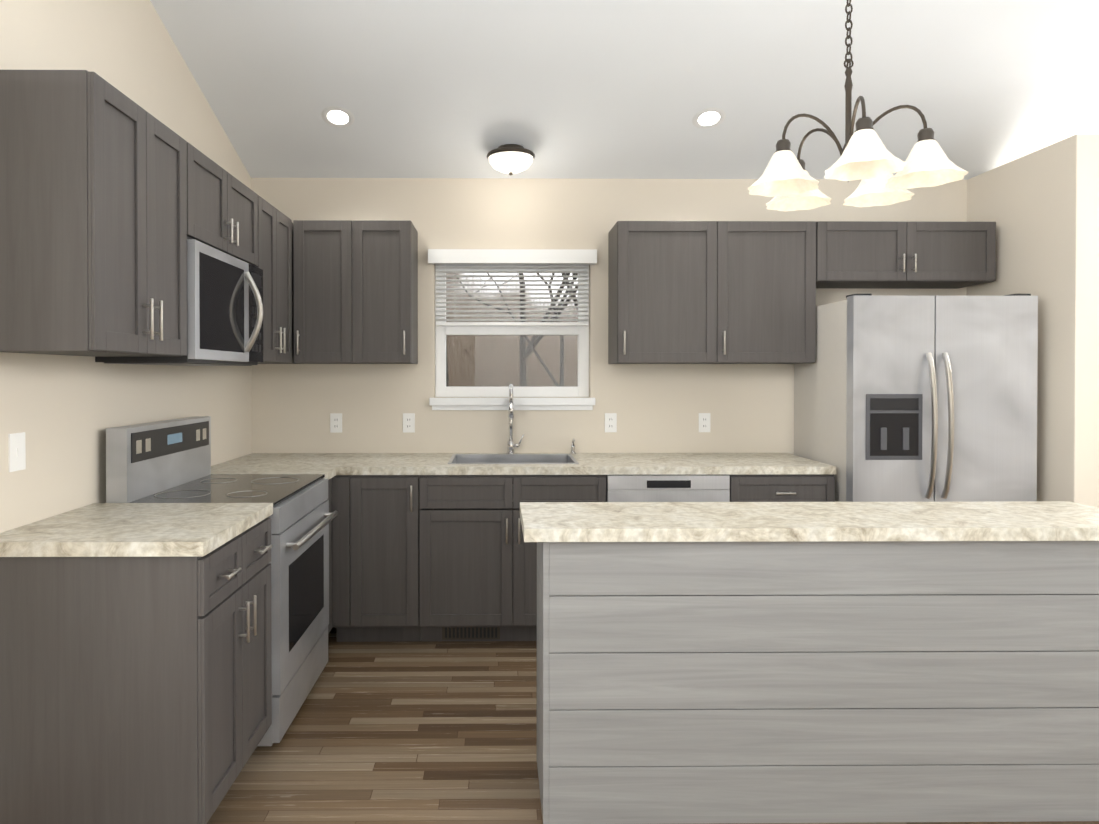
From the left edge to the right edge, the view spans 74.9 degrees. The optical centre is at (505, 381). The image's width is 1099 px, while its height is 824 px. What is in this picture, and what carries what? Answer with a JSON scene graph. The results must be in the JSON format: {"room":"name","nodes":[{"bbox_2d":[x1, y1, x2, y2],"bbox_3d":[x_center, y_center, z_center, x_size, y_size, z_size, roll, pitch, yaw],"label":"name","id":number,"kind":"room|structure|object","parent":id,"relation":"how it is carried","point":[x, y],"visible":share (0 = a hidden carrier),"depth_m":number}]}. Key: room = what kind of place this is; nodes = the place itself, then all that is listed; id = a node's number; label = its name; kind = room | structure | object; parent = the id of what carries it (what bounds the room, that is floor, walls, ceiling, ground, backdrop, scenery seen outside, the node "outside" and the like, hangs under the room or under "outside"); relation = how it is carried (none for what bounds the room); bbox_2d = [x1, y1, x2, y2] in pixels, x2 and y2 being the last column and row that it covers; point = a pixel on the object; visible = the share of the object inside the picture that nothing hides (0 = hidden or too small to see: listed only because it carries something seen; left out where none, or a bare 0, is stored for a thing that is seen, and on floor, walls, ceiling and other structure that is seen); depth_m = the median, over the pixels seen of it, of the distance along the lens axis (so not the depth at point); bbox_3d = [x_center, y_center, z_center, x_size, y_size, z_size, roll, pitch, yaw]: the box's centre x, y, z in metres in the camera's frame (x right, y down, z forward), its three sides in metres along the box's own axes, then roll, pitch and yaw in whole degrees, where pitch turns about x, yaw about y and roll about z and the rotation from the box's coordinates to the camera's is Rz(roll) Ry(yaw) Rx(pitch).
{"room":"kitchen","nodes":[
{"label":"kitchen","id":0,"kind":"room"},
{"bbox_2d":[0,0,251,532],"bbox_3d":[-1.547,-1.032,0.829,0.150,4.814,6.800,0,0,-1],"label":"wall","id":1,"kind":"structure","parent":0,"point":[63,412],"depth_m":2.61},
{"bbox_2d":[8,432,25,471],"bbox_3d":[-1.480,0.214,2.171,0.009,0.114,0.070,0,0,-1],"label":"light switch","id":2,"kind":"object","parent":1,"relation":"attached to","point":[16,453],"visible":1,"depth_m":2.17},
{"bbox_2d":[0,70,186,356],"bbox_3d":[-1.298,-0.477,2.286,0.372,0.780,0.598,0,0,-1],"label":"upper cabinet","id":3,"kind":"object","parent":1,"relation":"attached to","point":[93,214],"visible":1,"depth_m":1.99},
{"bbox_2d":[187,142,257,265],"bbox_3d":[-1.304,-0.703,2.965,0.372,0.340,0.756,0,0,-1],"label":"upper cabinet","id":4,"kind":"object","parent":1,"relation":"attached to","point":[222,209],"visible":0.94,"depth_m":2.90},
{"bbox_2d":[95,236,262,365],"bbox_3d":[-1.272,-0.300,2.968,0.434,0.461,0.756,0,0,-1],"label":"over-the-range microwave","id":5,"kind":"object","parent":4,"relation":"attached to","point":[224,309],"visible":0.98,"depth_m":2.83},
{"bbox_2d":[255,195,302,363],"bbox_3d":[-1.312,-0.490,3.792,0.372,0.780,0.886,0,0,-1],"label":"upper cabinet","id":6,"kind":"object","parent":1,"relation":"attached to","point":[275,245],"visible":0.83,"depth_m":3.62},
{"bbox_2d":[251,178,966,454],"bbox_3d":[1.395,0.070,4.342,6.100,2.550,0.150,0,0,-1],"label":"wall","id":7,"kind":"structure","parent":0,"point":[657,408],"depth_m":4.25},
{"bbox_2d":[330,413,341,432],"bbox_3d":[-1.004,0.246,4.242,0.070,0.114,0.006,0,0,-1],"label":"electrical outlet","id":8,"kind":"object","parent":7,"relation":"attached to","point":[335,422],"visible":1,"depth_m":4.24},
{"bbox_2d":[293,220,417,363],"bbox_3d":[-0.840,-0.492,4.053,0.642,0.780,0.372,0,0,-1],"label":"upper cabinet","id":9,"kind":"object","parent":7,"relation":"attached to","point":[355,286],"visible":1,"depth_m":3.91},
{"bbox_2d":[403,413,414,432],"bbox_3d":[-0.575,0.246,4.246,0.070,0.114,0.006,0,0,-1],"label":"electrical outlet","id":10,"kind":"object","parent":7,"relation":"attached to","point":[408,422],"visible":1,"depth_m":4.25},
{"bbox_2d":[435,264,588,396],"bbox_3d":[0.040,-0.317,4.331,0.926,0.821,0.060,0,0,-1],"label":"window","id":11,"kind":"structure","parent":7,"relation":"in","point":[443,390],"depth_m":4.31},
{"bbox_2d":[428,249,596,325],"bbox_3d":[0.040,-0.554,4.241,0.990,0.440,0.105,0,0,-1],"label":"window blinds","id":12,"kind":"object","parent":11,"relation":"attached to","point":[522,256],"visible":1,"depth_m":4.26},
{"bbox_2d":[429,398,594,409],"bbox_3d":[0.040,0.134,4.262,0.980,0.074,0.085,0,0,-1],"label":"sill","id":13,"kind":"structure","parent":7,"relation":"attached to","point":[518,403],"depth_m":4.22},
{"bbox_2d":[605,413,616,431],"bbox_3d":[0.625,0.246,4.258,0.070,0.114,0.006,0,0,-1],"label":"electrical outlet","id":14,"kind":"object","parent":7,"relation":"attached to","point":[610,422],"visible":1,"depth_m":4.26},
{"bbox_2d":[699,413,710,431],"bbox_3d":[1.185,0.246,4.263,0.070,0.114,0.006,0,0,-1],"label":"electrical outlet","id":15,"kind":"object","parent":7,"relation":"attached to","point":[704,422],"visible":1,"depth_m":4.26},
{"bbox_2d":[608,221,815,363],"bbox_3d":[1.159,-0.493,4.072,1.093,0.780,0.372,0,0,-1],"label":"upper cabinet","id":16,"kind":"object","parent":7,"relation":"attached to","point":[711,292],"visible":1,"depth_m":3.93},
{"bbox_2d":[816,221,995,288],"bbox_3d":[2.202,-0.718,4.080,0.990,0.330,0.372,0,0,-1],"label":"upper cabinet","id":17,"kind":"object","parent":7,"relation":"attached to","point":[897,255],"visible":0.94,"depth_m":3.94},
{"bbox_2d":[150,0,1098,179],"bbox_3d":[1.427,-2.343,0.922,6.100,2.434,6.950,0,0,-1],"label":"ceiling","id":18,"kind":"structure","parent":0,"point":[594,89],"depth_m":3.46},
{"bbox_2d":[321,106,354,127],"bbox_3d":[-0.870,-1.372,3.713,0.170,0.054,0.161,0,0,-1],"label":"recessed light","id":19,"kind":"object","parent":18,"relation":"in","point":[338,116],"visible":1,"depth_m":3.71},
{"bbox_2d":[486,144,534,175],"bbox_3d":[0.028,-1.204,3.923,0.268,0.150,0.268,0,0,-1],"label":"flush-mount dome light","id":20,"kind":"object","parent":18,"relation":"attached to","point":[510,159],"visible":1,"depth_m":3.85},
{"bbox_2d":[692,107,725,128],"bbox_3d":[1.060,-1.372,3.731,0.170,0.054,0.161,0,0,-1],"label":"recessed light","id":21,"kind":"object","parent":18,"relation":"in","point":[707,118],"visible":1,"depth_m":3.73},
{"bbox_2d":[748,0,967,210],"bbox_3d":[1.135,-1.220,2.400,0.651,1.145,0.665,0,0,-1],"label":"chandelier","id":22,"kind":"object","parent":18,"relation":"hanging from","point":[786,181],"visible":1,"depth_m":2.35},
{"bbox_2d":[207,628,1098,823],"bbox_3d":[1.427,1.404,0.954,6.100,0.060,6.950,0,0,-1],"label":"floor","id":23,"kind":"structure","parent":0,"point":[423,732],"depth_m":2.67},
{"bbox_2d":[0,518,271,823],"bbox_3d":[-1.148,0.923,2.299,0.672,0.879,0.598,0,0,-1],"label":"base cabinet","id":24,"kind":"object","parent":23,"relation":"on","point":[135,690],"visible":1,"depth_m":2.00},
{"bbox_2d":[0,503,272,556],"bbox_3d":[-1.162,0.463,2.287,0.643,0.040,0.613,0,0,-1],"label":"countertop","id":25,"kind":"structure","parent":24,"relation":"on","point":[145,529],"depth_m":2.14},
{"bbox_2d":[106,416,337,747],"bbox_3d":[-1.111,0.762,2.979,0.682,1.190,0.756,0,0,-1],"label":"electric range","id":26,"kind":"object","parent":23,"relation":"on","point":[166,461],"visible":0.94,"depth_m":2.84},
{"bbox_2d":[327,477,332,633],"bbox_3d":[-1.189,0.910,3.805,0.618,0.879,0.886,0,0,-1],"label":"base cabinet","id":27,"kind":"object","parent":23,"relation":"on","point":[330,626],"depth_m":3.59},
{"bbox_2d":[211,469,327,477],"bbox_3d":[-1.173,0.454,3.357,0.643,0.040,0.002,0,0,-1],"label":"countertop","id":28,"kind":"structure","parent":27,"relation":"on","point":[213,471],"depth_m":3.44},
{"bbox_2d":[332,475,420,641],"bbox_3d":[-0.661,0.909,3.917,0.436,0.879,0.672,0,0,-1],"label":"base cabinet","id":29,"kind":"object","parent":23,"relation":"on","point":[375,559],"visible":0.94,"depth_m":3.62},
{"bbox_2d":[419,475,605,640],"bbox_3d":[0.034,0.909,3.923,0.950,0.879,0.672,0,0,-1],"label":"base cabinet","id":30,"kind":"object","parent":23,"relation":"on","point":[477,561],"visible":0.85,"depth_m":3.63},
{"bbox_2d":[442,627,499,639],"bbox_3d":[-0.179,1.302,3.714,0.300,0.073,0.007,0,0,-1],"label":"air vent register","id":31,"kind":"object","parent":30,"relation":"attached to","point":[456,633],"visible":0.98,"depth_m":3.71},
{"bbox_2d":[211,453,835,479],"bbox_3d":[0.087,0.449,3.919,3.173,0.040,0.673,0,0,-1],"label":"countertop","id":32,"kind":"structure","parent":30,"relation":"on","point":[336,463],"depth_m":3.71},
{"bbox_2d":[448,454,578,463],"bbox_3d":[0.038,0.527,3.948,0.684,0.204,0.444,0,0,-1],"label":"stainless steel sink","id":33,"kind":"object","parent":32,"relation":"in","point":[512,459],"visible":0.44,"depth_m":4.15},
{"bbox_2d":[506,384,523,453],"bbox_3d":[0.058,0.220,4.146,0.106,0.412,0.164,0,0,-1],"label":"pull-down faucet","id":34,"kind":"object","parent":32,"relation":"on","point":[511,445],"visible":1,"depth_m":4.18},
{"bbox_2d":[570,438,575,453],"bbox_3d":[0.396,0.379,4.182,0.040,0.094,0.086,0,0,-1],"label":"soap dispenser pump","id":35,"kind":"object","parent":32,"relation":"on","point":[573,447],"visible":0.96,"depth_m":4.19},
{"bbox_2d":[606,475,729,501],"bbox_3d":[0.824,0.911,3.932,0.624,0.876,0.614,0,0,-1],"label":"dishwasher","id":36,"kind":"object","parent":23,"relation":"on","point":[667,488],"visible":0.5,"depth_m":3.62},
{"bbox_2d":[729,474,834,501],"bbox_3d":[1.406,0.909,3.936,0.535,0.879,0.672,0,0,-1],"label":"base cabinet","id":37,"kind":"object","parent":23,"relation":"on","point":[786,488],"visible":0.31,"depth_m":3.64},
{"bbox_2d":[520,501,1098,823],"bbox_3d":[1.063,0.902,2.393,2.020,0.920,0.455,0,0,-1],"label":"kitchen island","id":38,"kind":"object","parent":23,"relation":"on","point":[781,662],"visible":1,"depth_m":2.21},
{"bbox_2d":[794,294,1037,501],"bbox_3d":[2.170,0.455,3.858,0.915,1.788,0.800,0,0,-1],"label":"refrigerator","id":39,"kind":"object","parent":23,"relation":"on","point":[915,398],"visible":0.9,"depth_m":3.54},
{"bbox_2d":[967,134,1098,507],"bbox_3d":[2.820,0.074,3.876,0.126,2.550,0.810,0,0,-1],"label":"wall","id":40,"kind":"structure","parent":0,"point":[1040,207],"depth_m":3.57},
{"label":"outside","id":41,"kind":"structure","parent":0,"visible":0},
{"bbox_2d":[446,273,577,386],"bbox_3d":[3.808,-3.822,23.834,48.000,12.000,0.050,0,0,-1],"label":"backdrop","id":42,"kind":"structure","parent":41,"point":[511,341],"depth_m":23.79},
{"bbox_3d":[3.901,2.371,14.162,48.000,0.180,19.380,0,0,-1],"label":"ground","id":43,"kind":"structure","parent":41,"visible":0},
{"bbox_2d":[446,273,577,386],"bbox_3d":[2.278,-3.273,11.203,15.810,11.140,12.172,0,0,-1],"label":"bare tree","id":44,"kind":"object","parent":43,"relation":"on","point":[526,355],"depth_m":9.86}
]}

